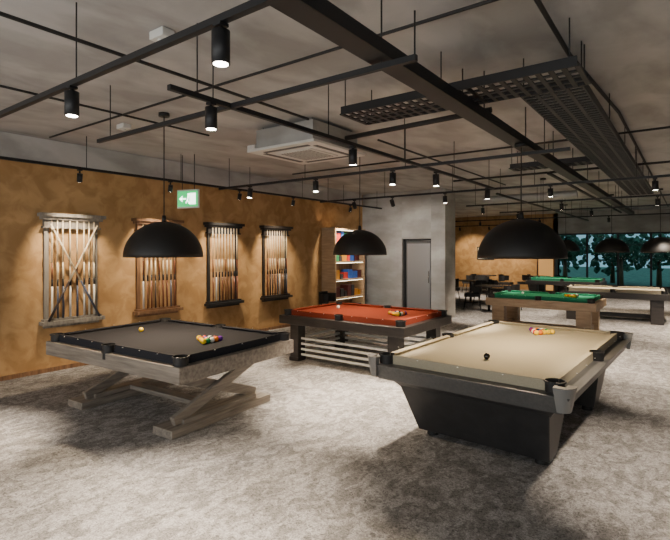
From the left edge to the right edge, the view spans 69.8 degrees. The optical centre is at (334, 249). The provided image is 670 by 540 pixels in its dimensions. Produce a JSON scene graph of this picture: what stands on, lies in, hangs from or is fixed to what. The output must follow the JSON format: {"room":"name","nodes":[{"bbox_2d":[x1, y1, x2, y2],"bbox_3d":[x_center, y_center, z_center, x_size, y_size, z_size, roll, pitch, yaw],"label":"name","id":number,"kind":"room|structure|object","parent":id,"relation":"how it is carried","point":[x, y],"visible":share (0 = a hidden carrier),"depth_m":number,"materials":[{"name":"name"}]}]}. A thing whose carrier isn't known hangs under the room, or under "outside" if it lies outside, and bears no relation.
{"room":"games hall","nodes":[
{"label":"games hall","id":0,"kind":"room"},
{"bbox_2d":[0,159,361,376],"bbox_3d":[-3.354,0.100,8.078,0.200,3.300,15.000,0,0,36],"label":"wall","id":1,"kind":"structure","parent":0,"point":[27,190],"depth_m":7.87,"materials":[{"name":"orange paint"}]},
{"bbox_2d":[37,212,105,328],"bbox_3d":[-3.862,0.292,7.085,0.155,1.635,0.920,0,0,36],"label":"cue rack","id":2,"kind":"object","parent":1,"relation":"attached to","point":[62,221],"visible":1,"depth_m":7.02,"materials":[{"name":"grey wood"}]},
{"bbox_2d":[0,324,289,380],"bbox_3d":[-3.505,1.720,7.692,0.016,0.060,14.200,0,0,36],"label":"baseboard","id":3,"kind":"structure","parent":1,"relation":"attached to","point":[40,371],"depth_m":6.89,"materials":[{"name":"brown wood"}]},
{"bbox_2d":[131,218,183,316],"bbox_3d":[-3.018,0.292,8.227,0.155,1.635,0.920,0,0,36],"label":"cue rack","id":4,"kind":"object","parent":1,"relation":"attached to","point":[139,222],"visible":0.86,"depth_m":8.13,"materials":[{"name":"brown wood"}]},
{"bbox_2d":[0,131,361,204],"bbox_3d":[-3.499,-1.380,7.563,0.180,0.330,14.000,0,0,36],"label":"beam","id":5,"kind":"structure","parent":1,"relation":"attached to","point":[12,145],"depth_m":7.84,"materials":[{"name":"concrete"}]},
{"bbox_2d":[203,222,244,308],"bbox_3d":[-2.156,0.292,9.393,0.155,1.635,0.920,0,0,36],"label":"cue rack","id":6,"kind":"object","parent":1,"relation":"attached to","point":[212,228],"visible":1,"depth_m":9.32,"materials":[{"name":"black wood"}]},
{"bbox_2d":[259,225,292,301],"bbox_3d":[-1.282,0.292,10.575,0.155,1.635,0.920,0,0,36],"label":"cue rack","id":7,"kind":"object","parent":1,"relation":"attached to","point":[267,230],"visible":1,"depth_m":10.50,"materials":[{"name":"brown wood"}]},
{"bbox_2d":[0,287,669,539],"bbox_3d":[3.237,1.800,9.422,15.000,0.100,26.000,0,0,36],"label":"floor","id":8,"kind":"structure","parent":0,"point":[337,450],"depth_m":3.86,"materials":[{"name":"carpet"}]},
{"bbox_2d":[46,318,292,439],"bbox_3d":[-1.871,1.349,5.476,2.276,0.802,1.648,0,0,33],"label":"pool table","id":9,"kind":"object","parent":8,"relation":"on","point":[168,351],"visible":1,"depth_m":5.11,"materials":[{"name":"grey wood"}]},
{"bbox_2d":[139,327,222,343],"bbox_3d":[-1.780,0.956,5.485,1.283,0.057,0.287,0,0,38],"label":"balls","id":10,"kind":"object","parent":9,"relation":"on","point":[204,339],"visible":1,"depth_m":5.13,"materials":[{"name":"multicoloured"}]},
{"bbox_2d":[319,291,335,304],"bbox_3d":[-0.116,1.366,11.214,0.524,0.772,0.542,0,0,21],"label":"armchair","id":11,"kind":"object","parent":8,"relation":"on","point":[324,296],"visible":0.38,"depth_m":11.12,"materials":[{"name":"black"}]},
{"bbox_2d":[322,227,364,303],"bbox_3d":[0.237,0.600,12.388,0.420,2.300,1.352,0,0,36],"label":"shelf","id":12,"kind":"object","parent":8,"relation":"on","point":[342,275],"visible":0.66,"depth_m":12.16,"materials":[{"name":"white wood"}]},
{"bbox_2d":[279,302,451,366],"bbox_3d":[0.477,1.349,7.607,2.236,0.802,1.576,0,0,36],"label":"pool table","id":13,"kind":"object","parent":8,"relation":"on","point":[352,317],"visible":0.79,"depth_m":7.33,"materials":[{"name":"red fabric"}]},
{"bbox_2d":[337,305,406,315],"bbox_3d":[0.575,0.956,7.665,0.284,0.057,1.325,0,0,-44],"label":"balls","id":14,"kind":"object","parent":13,"relation":"on","point":[396,313],"visible":1,"depth_m":7.25,"materials":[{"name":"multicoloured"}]},
{"bbox_2d":[362,192,402,306],"bbox_3d":[1.465,0.100,13.375,1.250,3.300,0.650,0,0,36],"label":"wall","id":15,"kind":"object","parent":8,"relation":"on","point":[383,273],"visible":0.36,"depth_m":13.04,"materials":[{"name":"grey concrete"}]},
{"bbox_2d":[403,239,430,308],"bbox_3d":[2.187,0.728,12.593,0.830,2.035,0.130,0,0,36],"label":"door","id":16,"kind":"structure","parent":15,"relation":"attached to","point":[416,253],"depth_m":12.62,"materials":[{"name":"grey wood"}]},
{"bbox_2d":[431,188,454,317],"bbox_3d":[2.796,0.100,12.391,0.380,3.300,0.650,0,0,36],"label":"wall","id":17,"kind":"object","parent":8,"relation":"on","point":[442,214],"depth_m":12.17,"materials":[{"name":"grey concrete"}]},
{"bbox_2d":[455,278,459,299],"bbox_3d":[3.979,1.366,16.460,0.524,0.772,0.542,0,0,37],"label":"armchair","id":18,"kind":"object","parent":8,"relation":"on","point":[457,287],"visible":0.36,"depth_m":16.30,"materials":[{"name":"black"}]},
{"bbox_2d":[459,280,477,302],"bbox_3d":[4.533,1.380,16.051,0.760,0.740,0.760,0,0,36],"label":"round table","id":19,"kind":"object","parent":8,"relation":"on","point":[469,281],"visible":0.74,"depth_m":16.02,"materials":[{"name":"brown wood"}]},
{"bbox_2d":[462,274,476,291],"bbox_3d":[5.557,1.366,19.771,0.524,0.772,0.542,0,0,37],"label":"armchair","id":20,"kind":"object","parent":8,"relation":"on","point":[472,276],"visible":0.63,"depth_m":19.54,"materials":[{"name":"black"}]},
{"bbox_2d":[463,283,481,309],"bbox_3d":[4.095,1.366,14.264,0.524,0.772,0.542,0,0,18],"label":"armchair","id":21,"kind":"object","parent":8,"relation":"on","point":[474,288],"visible":0.92,"depth_m":14.04,"materials":[{"name":"black"}]},
{"bbox_2d":[475,275,488,295],"bbox_3d":[5.710,1.366,18.648,0.542,0.772,0.524,0,0,25],"label":"armchair","id":22,"kind":"object","parent":8,"relation":"on","point":[477,277],"visible":0.37,"depth_m":18.43,"materials":[{"name":"black"}]},
{"bbox_2d":[473,280,492,302],"bbox_3d":[4.716,1.366,15.303,0.542,0.772,0.524,0,0,-6],"label":"armchair","id":23,"kind":"object","parent":8,"relation":"on","point":[484,282],"visible":0.59,"depth_m":15.44,"materials":[{"name":"black"}]},
{"bbox_2d":[475,285,502,312],"bbox_3d":[4.388,1.380,13.670,0.760,0.740,0.760,0,0,36],"label":"round table","id":24,"kind":"object","parent":8,"relation":"on","point":[488,286],"visible":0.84,"depth_m":13.64,"materials":[{"name":"brown wood"}]},
{"bbox_2d":[488,279,502,291],"bbox_3d":[5.382,1.366,16.040,0.524,0.772,0.542,0,0,15],"label":"armchair","id":25,"kind":"object","parent":8,"relation":"on","point":[494,282],"visible":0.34,"depth_m":15.83,"materials":[{"name":"black"}]},
{"bbox_2d":[368,320,632,464],"bbox_3d":[1.851,1.344,4.925,1.734,0.812,2.924,0,0,39],"label":"pool table","id":26,"kind":"object","parent":8,"relation":"on","point":[516,400],"visible":1,"depth_m":4.13,"materials":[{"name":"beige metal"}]},
{"bbox_2d":[484,327,554,359],"bbox_3d":[1.883,0.946,4.963,0.288,0.057,1.797,0,0,39],"label":"balls","id":27,"kind":"object","parent":26,"relation":"on","point":[536,331],"visible":1,"depth_m":5.51,"materials":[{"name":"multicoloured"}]},
{"bbox_2d":[498,274,512,287],"bbox_3d":[6.783,1.366,19.113,0.524,0.772,0.542,0,0,38],"label":"armchair","id":28,"kind":"object","parent":8,"relation":"on","point":[501,277],"visible":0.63,"depth_m":18.99,"materials":[{"name":"black"}]},
{"bbox_2d":[503,284,521,310],"bbox_3d":[5.074,1.366,13.905,0.542,0.772,0.524,0,0,-40],"label":"armchair","id":29,"kind":"object","parent":8,"relation":"on","point":[516,287],"visible":0.33,"depth_m":13.67,"materials":[{"name":"black"}]},
{"bbox_2d":[517,274,530,288],"bbox_3d":[7.621,1.366,19.368,0.524,0.772,0.542,0,0,18],"label":"armchair","id":30,"kind":"object","parent":8,"relation":"on","point":[524,277],"visible":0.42,"depth_m":19.16,"materials":[{"name":"black"}]},
{"bbox_2d":[486,290,605,329],"bbox_3d":[4.531,1.349,10.331,2.126,0.802,1.378,0,0,36],"label":"pool table","id":31,"kind":"object","parent":8,"relation":"on","point":[506,304],"visible":0.88,"depth_m":10.04,"materials":[{"name":"brown wood"}]},
{"bbox_2d":[521,292,578,297],"bbox_3d":[4.650,0.956,10.371,0.283,0.057,1.177,0,0,-42],"label":"balls","id":32,"kind":"object","parent":31,"relation":"on","point":[565,295],"visible":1,"depth_m":10.02,"materials":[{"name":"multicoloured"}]},
{"bbox_2d":[537,259,557,291],"bbox_3d":[8.780,0.825,19.859,0.700,1.850,0.525,0,0,36],"label":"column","id":33,"kind":"structure","parent":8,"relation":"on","point":[545,267],"depth_m":19.63,"materials":[{"name":"beige paint"}]},
{"bbox_2d":[553,275,565,292],"bbox_3d":[8.788,1.366,18.628,0.542,0.772,0.524,0,0,-40],"label":"armchair","id":34,"kind":"object","parent":8,"relation":"on","point":[554,275],"visible":0.3,"depth_m":18.64,"materials":[{"name":"black"}]},
{"bbox_2d":[525,276,606,291],"bbox_3d":[7.851,1.349,16.333,2.276,0.802,1.378,0,0,36],"label":"pool table","id":35,"kind":"object","parent":8,"relation":"on","point":[538,283],"visible":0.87,"depth_m":16.11,"materials":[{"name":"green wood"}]},
{"bbox_2d":[561,284,669,324],"bbox_3d":[7.079,1.349,12.178,2.276,0.802,1.378,0,0,32],"label":"pool table","id":36,"kind":"object","parent":8,"relation":"on","point":[657,296],"visible":0.94,"depth_m":11.67,"materials":[{"name":"brown wood"}]},
{"bbox_2d":[0,0,669,217],"bbox_3d":[3.237,-1.650,9.422,15.000,0.200,26.000,0,0,36],"label":"ceiling","id":37,"kind":"structure","parent":0,"point":[627,42],"depth_m":4.26,"materials":[{"name":"concrete"}]},
{"bbox_2d":[0,85,208,135],"bbox_3d":[-3.179,-1.510,4.279,0.024,0.023,5.100,0,0,36],"label":"conduit pipe","id":38,"kind":"object","parent":37,"relation":"attached to","point":[2,86],"visible":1,"depth_m":5.18,"materials":[{"name":"black metal"}]},
{"bbox_2d":[116,123,130,130],"bbox_3d":[-2.600,-1.508,5.903,0.160,0.075,0.100,0,0,36],"label":"emergency light","id":39,"kind":"object","parent":37,"relation":"attached to","point":[122,126],"visible":1,"depth_m":5.87,"materials":[{"name":"grey plastic"}]},
{"bbox_2d":[0,0,281,117],"bbox_3d":[-2.273,-1.290,3.485,5.400,0.513,0.036,0,0,36],"label":"track","id":40,"kind":"object","parent":37,"relation":"hanging from","point":[251,6],"visible":1,"depth_m":2.52,"materials":[{"name":"black metal"}]},
{"bbox_2d":[64,85,78,117],"bbox_3d":[-1.662,-0.940,3.033,0.084,0.187,0.084,0,0,36],"label":"track spotlight","id":41,"kind":"object","parent":40,"relation":"hanging from","point":[71,97],"visible":1,"depth_m":3.00,"materials":[{"name":"black metal"}]},
{"bbox_2d":[211,20,229,66],"bbox_3d":[-0.521,-0.940,2.189,0.084,0.187,0.084,0,0,36],"label":"track spotlight","id":42,"kind":"object","parent":40,"relation":"hanging from","point":[220,35],"visible":1,"depth_m":2.16,"materials":[{"name":"black metal"}]},
{"bbox_2d":[0,11,308,119],"bbox_3d":[-1.217,-1.450,4.072,0.028,0.027,3.100,0,0,36],"label":"conduit pipe","id":43,"kind":"object","parent":37,"relation":"attached to","point":[3,14],"visible":1,"depth_m":3.55,"materials":[{"name":"black metal"}]},
{"bbox_2d":[149,26,174,41],"bbox_3d":[-1.223,-1.508,3.392,0.160,0.075,0.100,0,0,36],"label":"emergency light","id":44,"kind":"object","parent":37,"relation":"attached to","point":[162,32],"visible":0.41,"depth_m":3.35,"materials":[{"name":"grey plastic"}]},
{"bbox_2d":[123,112,202,257],"bbox_3d":[-1.937,-0.734,5.437,0.860,1.628,0.860,0,0,36],"label":"pendant lamp","id":45,"kind":"object","parent":37,"relation":"hanging from","point":[163,239],"visible":1,"depth_m":5.14,"materials":[{"name":"black metal"}]},
{"bbox_2d":[177,154,199,208],"bbox_3d":[-2.387,-1.113,7.783,0.420,0.866,0.055,0,0,22],"label":"exit sign","id":46,"kind":"object","parent":37,"relation":"hanging from","point":[190,198],"visible":1,"depth_m":7.77,"materials":[{"name":"green plastic"}]},
{"bbox_2d":[0,136,381,208],"bbox_3d":[-2.036,-1.315,8.347,0.036,0.463,11.000,0,0,36],"label":"track","id":47,"kind":"object","parent":37,"relation":"hanging from","point":[1,157],"visible":0.94,"depth_m":7.19,"materials":[{"name":"black metal"}]},
{"bbox_2d":[77,169,82,181],"bbox_3d":[-3.433,-0.996,6.457,0.070,0.174,0.102,0,0,-36],"label":"track spotlight","id":48,"kind":"object","parent":47,"relation":"hanging from","point":[79,175],"visible":1,"depth_m":6.44,"materials":[{"name":"black metal"}]},
{"bbox_2d":[168,181,172,191],"bbox_3d":[-2.601,-0.996,7.583,0.070,0.174,0.102,0,0,-36],"label":"track spotlight","id":49,"kind":"object","parent":47,"relation":"hanging from","point":[170,187],"visible":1,"depth_m":7.56,"materials":[{"name":"black metal"}]},
{"bbox_2d":[237,190,241,199],"bbox_3d":[-1.739,-0.996,8.749,0.070,0.174,0.102,0,0,-36],"label":"track spotlight","id":50,"kind":"object","parent":47,"relation":"hanging from","point":[239,191],"visible":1,"depth_m":8.73,"materials":[{"name":"black metal"}]},
{"bbox_2d":[247,145,255,149],"bbox_3d":[-1.208,-1.508,7.112,0.160,0.075,0.100,0,0,36],"label":"emergency light","id":51,"kind":"object","parent":37,"relation":"attached to","point":[249,147],"visible":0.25,"depth_m":7.07,"materials":[{"name":"grey plastic"}]},
{"bbox_2d":[97,0,417,142],"bbox_3d":[-0.922,-1.290,3.630,3.400,0.513,0.030,0,0,36],"label":"track","id":52,"kind":"object","parent":37,"relation":"attached to","point":[412,58],"visible":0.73,"depth_m":3.19,"materials":[{"name":"black metal"}]},
{"bbox_2d":[49,0,498,137],"bbox_3d":[-1.170,-1.510,4.472,6.600,0.023,0.024,0,0,36],"label":"conduit pipe","id":53,"kind":"object","parent":37,"relation":"attached to","point":[485,2],"visible":0.9,"depth_m":3.81,"materials":[{"name":"black metal"}]},
{"bbox_2d":[167,23,493,189],"bbox_3d":[0.817,-1.290,5.646,0.036,0.513,6.350,0,0,36],"label":"track","id":54,"kind":"object","parent":37,"relation":"hanging from","point":[173,88],"visible":0.82,"depth_m":4.06,"materials":[{"name":"black metal"}]},
{"bbox_2d":[205,101,216,130],"bbox_3d":[-0.869,-0.940,3.366,0.084,0.187,0.084,0,0,36],"label":"track spotlight","id":55,"kind":"object","parent":54,"relation":"hanging from","point":[211,110],"visible":1,"depth_m":3.33,"materials":[{"name":"black metal"}]},
{"bbox_2d":[349,146,356,164],"bbox_3d":[0.178,-0.938,4.781,0.090,0.190,0.095,0,0,36],"label":"track spotlight","id":56,"kind":"object","parent":54,"relation":"hanging from","point":[352,152],"visible":1,"depth_m":4.75,"materials":[{"name":"black metal"}]},
{"bbox_2d":[433,172,439,185],"bbox_3d":[1.337,-0.939,6.349,0.087,0.188,0.087,0,0,36],"label":"track spotlight","id":57,"kind":"object","parent":54,"relation":"hanging from","point":[435,176],"visible":1,"depth_m":6.32,"materials":[{"name":"black metal"}]},
{"bbox_2d":[485,187,489,198],"bbox_3d":[2.527,-0.938,7.957,0.090,0.189,0.093,0,0,36],"label":"track spotlight","id":58,"kind":"object","parent":54,"relation":"hanging from","point":[487,192],"visible":1,"depth_m":7.92,"materials":[{"name":"black metal"}]},
{"bbox_2d":[333,157,386,254],"bbox_3d":[0.398,-0.734,7.703,0.860,1.628,0.860,0,0,36],"label":"pendant lamp","id":59,"kind":"object","parent":37,"relation":"hanging from","point":[357,242],"visible":1,"depth_m":7.40,"materials":[{"name":"black metal"}]},
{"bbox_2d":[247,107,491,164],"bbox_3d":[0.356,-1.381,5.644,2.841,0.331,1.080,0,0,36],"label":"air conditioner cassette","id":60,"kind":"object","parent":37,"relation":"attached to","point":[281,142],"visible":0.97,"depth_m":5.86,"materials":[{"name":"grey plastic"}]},
{"bbox_2d":[219,119,569,189],"bbox_3d":[0.226,-1.290,6.612,5.500,0.513,0.036,0,0,36],"label":"track","id":61,"kind":"object","parent":37,"relation":"hanging from","point":[544,151],"visible":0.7,"depth_m":6.06,"materials":[{"name":"black metal"}]},
{"bbox_2d":[247,186,252,197],"bbox_3d":[-1.382,-0.938,7.801,0.089,0.190,0.101,0,0,36],"label":"track spotlight","id":62,"kind":"object","parent":61,"relation":"hanging from","point":[250,190],"visible":1,"depth_m":7.77,"materials":[{"name":"black metal"}]},
{"bbox_2d":[313,179,318,191],"bbox_3d":[-0.281,-0.937,6.986,0.084,0.192,0.107,0,0,-10],"label":"track spotlight","id":63,"kind":"object","parent":61,"relation":"hanging from","point":[315,183],"visible":1,"depth_m":6.96,"materials":[{"name":"black metal"}]},
{"bbox_2d":[389,170,395,184],"bbox_3d":[0.748,-0.938,6.225,0.087,0.190,0.098,0,0,36],"label":"track spotlight","id":64,"kind":"object","parent":61,"relation":"hanging from","point":[392,179],"visible":1,"depth_m":6.19,"materials":[{"name":"black metal"}]},
{"bbox_2d":[377,139,505,184],"bbox_3d":[2.212,-1.470,8.625,0.028,0.027,5.500,0,0,36],"label":"conduit pipe","id":65,"kind":"object","parent":37,"relation":"attached to","point":[379,140],"visible":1,"depth_m":7.60,"materials":[{"name":"black metal"}]},
{"bbox_2d":[270,0,634,213],"bbox_3d":[3.726,-1.315,7.443,0.142,0.462,18.000,0,0,36],"label":"cable tray","id":66,"kind":"object","parent":37,"relation":"hanging from","point":[322,17],"visible":0.87,"depth_m":3.00,"materials":[{"name":"black metal"}]},
{"bbox_2d":[477,142,567,258],"bbox_3d":[1.893,-0.497,4.881,0.860,1.165,0.860,0,0,36],"label":"pendant lamp","id":67,"kind":"object","parent":66,"relation":"hanging from","point":[520,238],"visible":1,"depth_m":4.58,"materials":[{"name":"black metal"}]},
{"bbox_2d":[340,18,590,124],"bbox_3d":[0.958,-1.380,3.918,1.953,0.331,0.452,0,0,36],"label":"cable tray","id":68,"kind":"object","parent":37,"relation":"attached to","point":[562,64],"visible":0.85,"depth_m":3.69,"materials":[{"name":"black metal"}]},
{"bbox_2d":[292,126,669,174],"bbox_3d":[2.474,-1.470,6.877,8.200,0.027,0.028,0,0,36],"label":"conduit pipe","id":69,"kind":"object","parent":37,"relation":"attached to","point":[666,127],"visible":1,"depth_m":7.25,"materials":[{"name":"black metal"}]},
{"bbox_2d":[320,149,669,202],"bbox_3d":[2.695,-1.290,8.268,7.500,0.513,0.036,0,0,36],"label":"track","id":70,"kind":"object","parent":37,"relation":"hanging from","point":[666,175],"visible":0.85,"depth_m":7.93,"materials":[{"name":"black metal"}]},
{"bbox_2d":[352,200,356,208],"bbox_3d":[0.403,-0.940,9.963,0.080,0.186,0.144,0,0,24],"label":"track spotlight","id":71,"kind":"object","parent":70,"relation":"hanging from","point":[354,202],"visible":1,"depth_m":9.94,"materials":[{"name":"black metal"}]},
{"bbox_2d":[390,197,394,206],"bbox_3d":[1.127,-0.940,9.428,0.080,0.186,0.145,0,0,29],"label":"track spotlight","id":72,"kind":"object","parent":70,"relation":"hanging from","point":[392,203],"visible":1,"depth_m":9.40,"materials":[{"name":"black metal"}]},
{"bbox_2d":[443,193,446,202],"bbox_3d":[2.011,-0.943,8.774,0.080,0.179,0.089,0,0,36],"label":"track spotlight","id":73,"kind":"object","parent":70,"relation":"hanging from","point":[444,196],"visible":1,"depth_m":8.74,"materials":[{"name":"black metal"}]},
{"bbox_2d":[548,185,552,196],"bbox_3d":[3.458,-0.943,7.703,0.080,0.179,0.089,0,0,36],"label":"track spotlight","id":74,"kind":"object","parent":70,"relation":"hanging from","point":[550,190],"visible":1,"depth_m":7.67,"materials":[{"name":"black metal"}]},
{"bbox_2d":[652,178,658,189],"bbox_3d":[4.584,-0.943,6.871,0.080,0.179,0.089,0,0,36],"label":"track spotlight","id":75,"kind":"object","parent":70,"relation":"hanging from","point":[655,184],"visible":1,"depth_m":6.84,"materials":[{"name":"black metal"}]},
{"bbox_2d":[455,212,535,226],"bbox_3d":[6.382,-1.290,20.653,4.700,0.513,0.036,0,0,36],"label":"track","id":76,"kind":"object","parent":37,"relation":"hanging from","point":[535,212],"visible":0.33,"depth_m":20.61,"materials":[{"name":"black metal"}]},
{"bbox_2d":[483,190,577,202],"bbox_3d":[4.741,-1.300,11.792,2.200,0.171,0.180,0,0,36],"label":"ventilation duct","id":77,"kind":"object","parent":37,"relation":"hanging from","point":[574,193],"visible":0.93,"depth_m":11.62,"materials":[{"name":"grey metal"}]},
{"bbox_2d":[496,169,588,220],"bbox_3d":[5.993,-1.290,12.980,0.036,0.513,10.000,0,0,36],"label":"track","id":78,"kind":"object","parent":37,"relation":"hanging from","point":[499,194],"visible":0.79,"depth_m":10.44,"materials":[{"name":"black metal"}]},
{"bbox_2d":[509,144,593,170],"bbox_3d":[3.193,-1.390,7.091,1.142,0.311,0.312,0,0,36],"label":"cable tray","id":79,"kind":"object","parent":37,"relation":"attached to","point":[575,161],"visible":0.59,"depth_m":7.07,"materials":[{"name":"black metal"}]},
{"bbox_2d":[455,205,669,221],"bbox_3d":[7.176,-1.290,15.588,11.000,0.513,0.036,0,0,36],"label":"track","id":80,"kind":"object","parent":37,"relation":"hanging from","point":[531,205],"visible":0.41,"depth_m":15.38,"materials":[{"name":"black metal"}]},
{"bbox_2d":[466,185,669,206],"bbox_3d":[5.676,-1.290,9.608,6.300,0.513,0.036,0,0,36],"label":"track","id":81,"kind":"object","parent":37,"relation":"hanging from","point":[475,185],"visible":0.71,"depth_m":10.07,"materials":[{"name":"black metal"}]},
{"bbox_2d":[559,201,563,209],"bbox_3d":[4.832,-0.942,10.233,0.080,0.182,0.107,0,0,36],"label":"track spotlight","id":82,"kind":"object","parent":81,"relation":"hanging from","point":[561,204],"visible":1,"depth_m":10.20,"materials":[{"name":"black metal"}]},
{"bbox_2d":[655,196,659,205],"bbox_3d":[6.198,-0.942,9.222,0.080,0.182,0.107,0,0,36],"label":"track spotlight","id":83,"kind":"object","parent":81,"relation":"hanging from","point":[657,200],"visible":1,"depth_m":9.20,"materials":[{"name":"black metal"}]},
{"bbox_2d":[563,204,579,251],"bbox_3d":[7.851,-0.749,16.333,0.860,1.598,0.860,0,0,36],"label":"pendant lamp","id":84,"kind":"object","parent":37,"relation":"hanging from","point":[571,246],"visible":0.62,"depth_m":15.99,"materials":[{"name":"black metal"}]},
{"bbox_2d":[547,171,621,212],"bbox_3d":[7.014,-1.350,12.847,0.060,0.057,11.000,0,0,36],"label":"conduit pipe","id":85,"kind":"object","parent":37,"relation":"hanging from","point":[548,172],"visible":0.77,"depth_m":10.62,"materials":[{"name":"black metal"}]},
{"bbox_2d":[500,194,669,212],"bbox_3d":[7.162,-1.290,11.618,6.300,0.513,0.036,0,0,36],"label":"track","id":86,"kind":"object","parent":37,"relation":"hanging from","point":[507,194],"visible":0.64,"depth_m":12.17,"materials":[{"name":"black metal"}]},
{"bbox_2d":[520,44,653,194],"bbox_3d":[4.199,-1.380,7.124,0.452,0.331,8.583,0,0,36],"label":"cable tray","id":87,"kind":"object","parent":37,"relation":"attached to","point":[591,131],"visible":0.88,"depth_m":4.88,"materials":[{"name":"black metal"}]},
{"bbox_2d":[534,0,668,206],"bbox_3d":[5.795,-1.490,8.897,0.134,0.030,18.801,0,0,37],"label":"conduit pipe","id":88,"kind":"object","parent":37,"relation":"attached to","point":[539,3],"visible":0.76,"depth_m":4.04,"materials":[{"name":"black metal"}]},
{"bbox_2d":[594,194,629,252],"bbox_3d":[7.691,-0.739,13.342,0.860,1.618,0.860,0,0,36],"label":"pendant lamp","id":89,"kind":"object","parent":37,"relation":"hanging from","point":[610,245],"visible":1,"depth_m":13.07,"materials":[{"name":"black metal"}]},
{"bbox_2d":[640,188,669,252],"bbox_3d":[8.199,-0.739,12.095,0.860,1.618,0.860,0,0,36],"label":"pendant lamp","id":90,"kind":"object","parent":37,"relation":"hanging from","point":[660,244],"visible":0.98,"depth_m":11.89,"materials":[{"name":"black metal"}]},
{"bbox_3d":[7.092,-1.450,8.748,0.040,0.038,17.500,0,0,36],"label":"conduit pipe","id":91,"kind":"object","parent":37,"relation":"attached to","visible":0},
{"bbox_2d":[453,160,669,181],"bbox_3d":[4.904,-1.450,8.313,6.000,0.038,0.040,0,0,36],"label":"conduit pipe","id":92,"kind":"object","parent":91,"relation":"attached to","point":[658,162],"visible":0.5,"depth_m":9.04,"materials":[{"name":"black metal"}]},
{"bbox_2d":[402,189,430,238],"bbox_3d":[2.306,-0.925,12.754,0.840,1.250,0.650,0,0,36],"label":"lintel","id":93,"kind":"object","parent":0,"point":[416,210],"depth_m":12.49,"materials":[{"name":"grey concrete"}]},
{"bbox_2d":[455,213,557,289],"bbox_3d":[7.272,0.100,22.109,5.600,3.300,0.200,0,0,36],"label":"wall","id":94,"kind":"structure","parent":0,"point":[467,240],"depth_m":22.27,"materials":[{"name":"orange paint"}]},
{"bbox_2d":[477,247,493,259],"bbox_3d":[6.958,0.150,22.189,0.800,0.600,0.040,0,0,36],"label":"framed picture","id":95,"kind":"object","parent":94,"relation":"attached to","point":[477,247],"visible":0.26,"depth_m":22.32,"materials":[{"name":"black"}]},
{"bbox_2d":[586,233,616,285],"bbox_3d":[10.792,0.380,19.444,1.100,2.140,0.100,0,0,36],"label":"window","id":96,"kind":"structure","parent":94,"relation":"in","point":[598,265],"depth_m":19.46,"materials":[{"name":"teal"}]},
{"bbox_2d":[553,209,669,233],"bbox_3d":[12.900,-1.120,17.947,8.800,0.860,0.200,0,0,36],"label":"header","id":97,"kind":"object","parent":94,"relation":"attached to","point":[633,223],"depth_m":19.10,"materials":[{"name":"grey concrete"}]},
{"bbox_2d":[558,286,669,293],"bbox_3d":[12.900,1.600,17.947,8.800,0.300,0.200,0,0,36],"label":"sill","id":98,"kind":"structure","parent":94,"relation":"attached to","point":[561,287],"depth_m":20.26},
{"bbox_2d":[650,232,669,288],"bbox_3d":[12.561,0.380,18.136,1.100,2.140,0.100,0,0,36],"label":"window","id":99,"kind":"structure","parent":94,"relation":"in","point":[659,262],"depth_m":18.26,"materials":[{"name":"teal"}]},
{"bbox_2d":[558,233,585,277],"bbox_3d":[9.908,0.380,20.098,1.100,2.140,0.100,0,0,36],"label":"window","id":100,"kind":"structure","parent":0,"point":[575,265],"depth_m":20.01,"materials":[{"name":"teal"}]},
{"bbox_2d":[617,232,649,286],"bbox_3d":[11.676,0.380,18.790,1.100,2.140,0.100,0,0,36],"label":"window","id":101,"kind":"structure","parent":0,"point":[633,268],"depth_m":18.76,"materials":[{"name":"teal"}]}
]}

